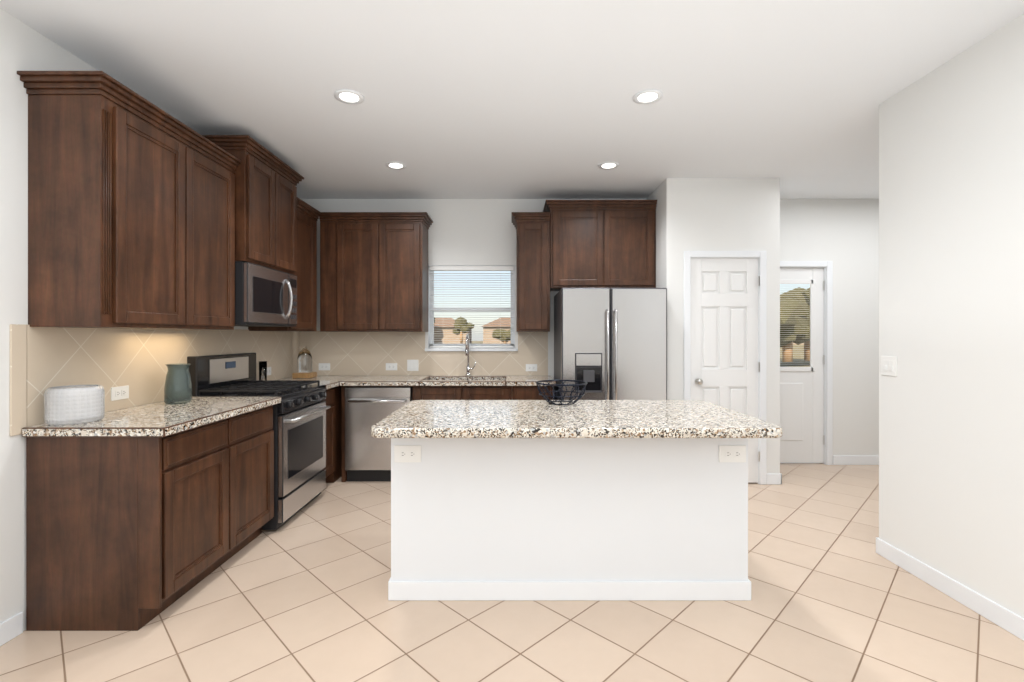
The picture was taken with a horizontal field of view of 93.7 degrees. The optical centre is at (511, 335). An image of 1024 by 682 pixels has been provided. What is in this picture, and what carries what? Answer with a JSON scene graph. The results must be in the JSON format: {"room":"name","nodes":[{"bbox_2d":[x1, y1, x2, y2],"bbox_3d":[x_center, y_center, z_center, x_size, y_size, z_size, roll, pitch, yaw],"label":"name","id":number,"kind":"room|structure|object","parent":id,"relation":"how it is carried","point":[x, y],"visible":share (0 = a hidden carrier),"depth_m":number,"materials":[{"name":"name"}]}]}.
{"room":"kitchen","nodes":[
{"label":"kitchen","id":0,"kind":"room"},
{"bbox_2d":[0,8,247,630],"bbox_3d":[-2.260,-0.040,1.875,0.120,2.740,6.390,0,0,0],"label":"wall","id":1,"kind":"structure","parent":0,"point":[24,47],"depth_m":2.12,"materials":[{"name":"white paint"}]},
{"bbox_2d":[0,612,22,645],"bbox_3d":[-2.194,1.282,0.475,0.012,0.095,3.350,0,0,0],"label":"baseboard","id":2,"kind":"structure","parent":1,"relation":"attached to","point":[11,628],"depth_m":2.10,"materials":[{"name":"white wood"}]},
{"bbox_2d":[17,71,240,329],"bbox_3d":[-2.010,-0.609,2.680,0.380,1.137,1.100,0,0,0],"label":"upper cabinet","id":3,"kind":"object","parent":1,"relation":"attached to","point":[131,209],"visible":1,"depth_m":2.27,"materials":[{"name":"brown wood"}]},
{"bbox_2d":[10,324,298,435],"bbox_3d":[-2.195,0.195,3.525,0.010,0.490,2.850,0,0,0],"label":"tile backsplash","id":4,"kind":"structure","parent":1,"relation":"attached to","point":[42,359],"depth_m":2.65,"materials":[{"name":"beige tile"}]},
{"bbox_2d":[111,385,128,400],"bbox_3d":[-2.187,0.320,2.680,0.008,0.074,0.118,0,0,0],"label":"outlet","id":5,"kind":"object","parent":4,"relation":"attached to","point":[119,392],"visible":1,"depth_m":2.67,"materials":[{"name":"white plastic"}]},
{"bbox_2d":[267,367,270,375],"bbox_3d":[-2.187,0.320,4.300,0.008,0.074,0.118,0,0,0],"label":"outlet","id":6,"kind":"object","parent":4,"relation":"attached to","point":[268,370],"visible":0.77,"depth_m":4.31,"materials":[{"name":"white plastic"}]},
{"bbox_2d":[202,135,303,274],"bbox_3d":[-1.975,-0.918,3.615,0.450,0.827,0.860,0,0,0],"label":"upper cabinet","id":7,"kind":"object","parent":1,"relation":"attached to","point":[266,181],"visible":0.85,"depth_m":3.45,"materials":[{"name":"brown wood"}]},
{"bbox_2d":[235,261,296,326],"bbox_3d":[-1.964,-0.288,3.615,0.468,0.427,0.756,0,0,0],"label":"microwave","id":8,"kind":"object","parent":7,"relation":"attached to","point":[265,297],"visible":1,"depth_m":3.46,"materials":[{"name":"silver metal"}]},
{"bbox_2d":[248,197,320,330],"bbox_3d":[-2.010,-0.609,4.299,0.380,1.137,0.598,0,0,0],"label":"upper cabinet","id":9,"kind":"object","parent":1,"relation":"attached to","point":[308,215],"visible":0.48,"depth_m":4.33,"materials":[{"name":"brown wood"}]},
{"bbox_2d":[0,463,1023,681],"bbox_3d":[1.200,1.380,1.875,7.040,0.100,6.390,0,0,0],"label":"floor","id":10,"kind":"structure","parent":0,"point":[301,595],"depth_m":2.19,"materials":[{"name":"tile"}]},
{"bbox_2d":[22,397,280,630],"bbox_3d":[-1.869,0.870,2.685,0.639,0.920,1.090,0,0,0],"label":"base cabinet","id":11,"kind":"object","parent":10,"relation":"on","point":[139,517],"visible":1,"depth_m":2.16,"materials":[{"name":"brown wood"}]},
{"bbox_2d":[44,385,104,425],"bbox_3d":[-2.070,0.325,2.275,0.214,0.168,0.214,0,0,0],"label":"basket","id":12,"kind":"object","parent":11,"relation":"on","point":[73,404],"visible":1,"depth_m":2.20,"materials":[{"name":"white"}]},
{"bbox_2d":[164,364,191,403],"bbox_3d":[-2.030,0.291,2.920,0.140,0.236,0.140,0,0,0],"label":"vase","id":13,"kind":"object","parent":11,"relation":"on","point":[178,387],"visible":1,"depth_m":2.87,"materials":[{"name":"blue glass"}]},
{"bbox_2d":[187,353,329,529],"bbox_3d":[-1.843,0.725,3.615,0.709,1.170,0.764,0,0,0],"label":"gas range","id":14,"kind":"object","parent":10,"relation":"on","point":[299,418],"visible":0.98,"depth_m":3.47,"materials":[{"name":"silver metal"}]},
{"bbox_2d":[279,376,357,482],"bbox_3d":[-1.869,0.870,4.470,0.639,0.920,0.939,0,0,0],"label":"base cabinet","id":15,"kind":"object","parent":10,"relation":"on","point":[333,400],"visible":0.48,"depth_m":4.34,"materials":[{"name":"brown wood"}]},
{"bbox_2d":[259,361,266,379],"bbox_3d":[-2.125,0.314,4.095,0.064,0.190,0.064,0,0,0],"label":"glass tumbler","id":16,"kind":"object","parent":15,"relation":"on","point":[262,370],"visible":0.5,"depth_m":4.07,"materials":[{"name":"glass"}]},
{"bbox_2d":[292,345,316,377],"bbox_3d":[-2.020,0.252,4.680,0.170,0.314,0.170,0,0,0],"label":"jar","id":17,"kind":"object","parent":15,"relation":"on","point":[304,364],"visible":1,"depth_m":4.63,"materials":[{"name":"clear glass"}]},
{"bbox_2d":[345,386,412,480],"bbox_3d":[-1.209,0.894,4.585,0.596,0.871,0.631,0,0,0],"label":"dishwasher","id":18,"kind":"object","parent":10,"relation":"on","point":[367,454],"visible":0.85,"depth_m":4.32,"materials":[{"name":"silver metal"}]},
{"bbox_2d":[411,380,470,399],"bbox_3d":[-0.645,0.893,4.639,0.518,0.875,0.599,0,0,0],"label":"base cabinet","id":19,"kind":"object","parent":10,"relation":"on","point":[422,389],"depth_m":4.34,"materials":[{"name":"brown wood"}]},
{"bbox_2d":[465,334,475,375],"bbox_3d":[-0.419,0.197,4.801,0.109,0.426,0.213,0,0,0],"label":"faucet","id":20,"kind":"object","parent":19,"relation":"on","point":[468,369],"visible":1,"depth_m":4.86,"materials":[{"name":"silver metal"}]},
{"bbox_2d":[471,380,514,399],"bbox_3d":[-0.258,0.893,4.639,0.518,0.875,0.599,0,0,0],"label":"base cabinet","id":21,"kind":"object","parent":10,"relation":"on","point":[475,388],"depth_m":4.34,"materials":[{"name":"brown wood"}]},
{"bbox_2d":[515,380,552,399],"bbox_3d":[0.184,0.893,4.639,0.366,0.875,0.599,0,0,0],"label":"base cabinet","id":22,"kind":"object","parent":10,"relation":"on","point":[524,389],"depth_m":4.34,"materials":[{"name":"brown wood"}]},
{"bbox_2d":[388,440,750,600],"bbox_3d":[0.290,0.893,2.719,1.824,0.875,0.622,0,0,0],"label":"kitchen island","id":23,"kind":"object","parent":10,"relation":"on","point":[578,500],"depth_m":2.42,"materials":[{"name":"white paint"}]},
{"bbox_2d":[394,445,420,461],"bbox_3d":[-0.525,0.595,2.416,0.136,0.085,0.008,0,0,0],"label":"outlet","id":24,"kind":"object","parent":23,"relation":"attached to","point":[407,453],"visible":1,"depth_m":2.41,"materials":[{"name":"white plastic"}]},
{"bbox_2d":[371,400,782,439],"bbox_3d":[0.290,0.432,2.595,1.860,0.044,0.950,0,0,0],"label":"island countertop","id":25,"kind":"structure","parent":23,"relation":"on","point":[417,419],"depth_m":2.35,"materials":[{"name":"beige stone"}]},
{"bbox_2d":[536,380,586,404],"bbox_3d":[0.300,0.344,2.900,0.310,0.129,0.310,0,0,0],"label":"wire bowl","id":26,"kind":"object","parent":25,"relation":"on","point":[570,400],"visible":0.98,"depth_m":2.85,"materials":[{"name":"grey metal"}]},
{"bbox_2d":[719,445,745,461],"bbox_3d":[1.110,0.595,2.416,0.136,0.085,0.008,0,0,0],"label":"outlet","id":27,"kind":"object","parent":23,"relation":"attached to","point":[732,453],"visible":1,"depth_m":2.41,"materials":[{"name":"white plastic"}]},
{"bbox_2d":[554,288,666,399],"bbox_3d":[0.887,0.458,4.505,0.915,1.745,0.830,0,0,0],"label":"refrigerator","id":28,"kind":"object","parent":10,"relation":"on","point":[610,344],"visible":0.65,"depth_m":4.15,"materials":[{"name":"grey metal"}]},
{"bbox_2d":[0,0,1023,198],"bbox_3d":[1.200,-1.460,1.875,7.040,0.100,6.390,0,0,0],"label":"ceiling","id":29,"kind":"structure","parent":0,"point":[498,99],"depth_m":2.65,"materials":[{"name":"white paint"}]},
{"bbox_2d":[334,89,363,103],"bbox_3d":[-0.960,-1.405,2.830,0.170,0.007,0.170,0,0,0],"label":"recessed light","id":30,"kind":"object","parent":29,"relation":"in","point":[346,96],"visible":1,"depth_m":2.82,"materials":[{"name":"white plastic"}]},
{"bbox_2d":[385,162,405,168],"bbox_3d":[-0.960,-1.405,3.970,0.170,0.007,0.170,0,0,0],"label":"recessed light","id":31,"kind":"object","parent":29,"relation":"in","point":[395,165],"visible":1,"depth_m":3.97,"materials":[{"name":"white plastic"}]},
{"bbox_2d":[598,162,618,168],"bbox_3d":[0.800,-1.405,3.970,0.170,0.007,0.170,0,0,0],"label":"recessed light","id":32,"kind":"object","parent":29,"relation":"in","point":[608,165],"visible":1,"depth_m":3.97,"materials":[{"name":"white plastic"}]},
{"bbox_2d":[633,89,662,103],"bbox_3d":[0.800,-1.405,2.830,0.170,0.007,0.170,0,0,0],"label":"recessed light","id":33,"kind":"object","parent":29,"relation":"in","point":[650,96],"visible":1,"depth_m":2.82,"materials":[{"name":"white plastic"}]},
{"bbox_2d":[301,199,878,454],"bbox_3d":[1.200,-0.040,5.010,6.800,2.740,0.120,0,0,0],"label":"wall","id":34,"kind":"structure","parent":0,"point":[842,235],"depth_m":4.95,"materials":[{"name":"white paint"}]},
{"bbox_2d":[319,212,432,331],"bbox_3d":[-1.330,-0.609,4.760,1.036,1.137,0.380,0,0,0],"label":"upper cabinet","id":35,"kind":"object","parent":34,"relation":"attached to","point":[373,271],"visible":0.98,"depth_m":4.61,"materials":[{"name":"brown wood"}]},
{"bbox_2d":[299,331,547,375],"bbox_3d":[-0.910,0.195,4.946,2.561,0.490,0.009,0,0,0],"label":"tile backsplash","id":36,"kind":"structure","parent":34,"relation":"attached to","point":[357,353],"depth_m":4.94,"materials":[{"name":"beige tile"}]},
{"bbox_2d":[319,363,329,369],"bbox_3d":[-1.930,0.320,4.937,0.118,0.074,0.008,0,0,0],"label":"electrical outlet","id":37,"kind":"object","parent":36,"relation":"attached to","point":[324,366],"visible":1,"depth_m":4.93,"materials":[{"name":"white plastic"}]},
{"bbox_2d":[386,363,396,369],"bbox_3d":[-1.240,0.320,4.937,0.118,0.074,0.008,0,0,0],"label":"electrical outlet","id":38,"kind":"object","parent":36,"relation":"attached to","point":[391,366],"visible":1,"depth_m":4.93,"materials":[{"name":"white plastic"}]},
{"bbox_2d":[407,360,418,370],"bbox_3d":[-1.020,0.305,4.936,0.116,0.116,0.011,0,0,0],"label":"light switch","id":39,"kind":"object","parent":36,"relation":"attached to","point":[412,365],"visible":1,"depth_m":4.93,"materials":[{"name":"white plastic"}]},
{"bbox_2d":[526,364,536,370],"bbox_3d":[0.200,0.330,4.937,0.118,0.074,0.008,0,0,0],"label":"electrical outlet","id":40,"kind":"object","parent":36,"relation":"attached to","point":[531,367],"visible":1,"depth_m":4.93,"materials":[{"name":"white plastic"}]},
{"bbox_2d":[425,265,517,350],"bbox_3d":[-0.417,-0.283,4.995,0.955,0.886,0.150,0,0,0],"label":"window","id":41,"kind":"structure","parent":34,"relation":"in","point":[431,321],"depth_m":4.99,"materials":[{"name":"white"}]},
{"bbox_2d":[429,266,513,347],"bbox_3d":[-0.417,-0.297,4.975,0.875,0.843,0.040,0,0,0],"label":"window blinds","id":42,"kind":"object","parent":41,"relation":"attached to","point":[471,268],"visible":0.9,"depth_m":4.96,"materials":[{"name":"white plastic"}]},
{"bbox_2d":[511,212,549,331],"bbox_3d":[0.180,-0.609,4.760,0.370,1.137,0.380,0,0,0],"label":"upper cabinet","id":43,"kind":"object","parent":34,"relation":"attached to","point":[532,271],"visible":1,"depth_m":4.61,"materials":[{"name":"brown wood"}]},
{"bbox_2d":[543,200,656,290],"bbox_3d":[0.851,-0.876,4.755,1.061,0.832,0.390,0,0,0],"label":"upper cabinet","id":44,"kind":"object","parent":34,"relation":"attached to","point":[610,244],"visible":0.94,"depth_m":4.60,"materials":[{"name":"brown wood"}]},
{"bbox_2d":[780,268,824,462],"bbox_3d":[2.837,0.307,4.975,0.804,2.025,0.100,0,0,0],"label":"exterior door","id":45,"kind":"structure","parent":34,"relation":"in","point":[802,439],"depth_m":4.98,"materials":[{"name":"painted wood"},{"name":"glass"}]},
{"bbox_2d":[780,261,832,464],"bbox_3d":[2.835,0.281,5.002,0.926,2.098,0.136,0,0,0],"label":"door frame","id":46,"kind":"structure","parent":34,"relation":"attached to","point":[827,266],"depth_m":4.93,"materials":[{"name":"white wood"}]},
{"bbox_2d":[766,455,878,483],"bbox_3d":[2.991,1.282,4.619,3.217,0.095,0.662,0,0,0],"label":"baseboard","id":47,"kind":"structure","parent":34,"relation":"attached to","point":[855,459],"depth_m":4.94,"materials":[{"name":"white wood"}]},
{"bbox_2d":[646,178,779,473],"bbox_3d":[1.893,-0.040,4.625,1.015,2.740,0.650,0,0,0],"label":"wall","id":48,"kind":"structure","parent":0,"point":[717,214],"depth_m":4.30,"materials":[{"name":"white paint"}]},
{"bbox_2d":[684,251,765,484],"bbox_3d":[1.905,0.286,4.352,0.736,2.088,0.136,0,0,0],"label":"door frame","id":49,"kind":"structure","parent":48,"relation":"attached to","point":[688,255],"depth_m":4.28,"materials":[{"name":"white wood"}]},
{"bbox_2d":[691,258,759,482],"bbox_3d":[1.909,0.312,4.287,0.620,2.016,0.115,0,0,0],"label":"pantry door","id":50,"kind":"structure","parent":48,"relation":"in","point":[725,366],"depth_m":4.31,"materials":[{"name":"white wood"}]},
{"bbox_2d":[879,14,1023,617],"bbox_3d":[2.305,-0.040,0.865,0.130,2.740,4.130,0,0,0],"label":"wall","id":51,"kind":"structure","parent":0,"point":[951,310],"depth_m":2.41,"materials":[{"name":"white paint"}]},
{"bbox_2d":[881,356,896,376],"bbox_3d":[2.235,0.180,2.850,0.011,0.116,0.116,0,0,0],"label":"light switch","id":52,"kind":"object","parent":51,"relation":"attached to","point":[888,365],"visible":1,"depth_m":2.84,"materials":[{"name":"white plastic"}]},
{"bbox_2d":[876,537,1023,640],"bbox_3d":[2.305,1.282,0.871,0.154,0.095,4.142,0,0,0],"label":"baseboard","id":53,"kind":"structure","parent":51,"relation":"attached to","point":[1011,622],"depth_m":2.41,"materials":[{"name":"white wood"}]},
{"label":"outside","id":54,"kind":"structure","parent":0,"visible":0},
{"bbox_2d":[472,341,809,366],"bbox_3d":[0.000,1.880,82.625,240.000,0.100,154.750,0,0,0],"label":"ground","id":55,"kind":"structure","parent":54,"point":[798,359],"depth_m":36.86,"materials":[{"name":"yellow"}]},
{"bbox_2d":[434,318,471,343],"bbox_3d":[-15.500,-0.970,102.000,14.000,5.600,11.000,0,0,0],"label":"house","id":56,"kind":"structure","parent":55,"relation":"on","point":[445,328],"depth_m":97.00,"materials":[{"name":"beige"}]},
{"bbox_2d":[481,318,510,343],"bbox_3d":[0.000,-1.070,105.000,13.000,5.800,11.000,0,0,0],"label":"house","id":57,"kind":"structure","parent":55,"relation":"on","point":[495,327],"depth_m":100.00,"materials":[{"name":"beige"}]},
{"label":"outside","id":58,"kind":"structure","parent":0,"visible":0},
{"bbox_2d":[434,287,809,361],"bbox_3d":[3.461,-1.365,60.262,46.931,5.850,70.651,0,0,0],"label":"tree","id":59,"kind":"object","parent":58,"point":[787,341],"visible":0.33,"depth_m":26.76,"materials":[{"name":"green plant"}]}
]}

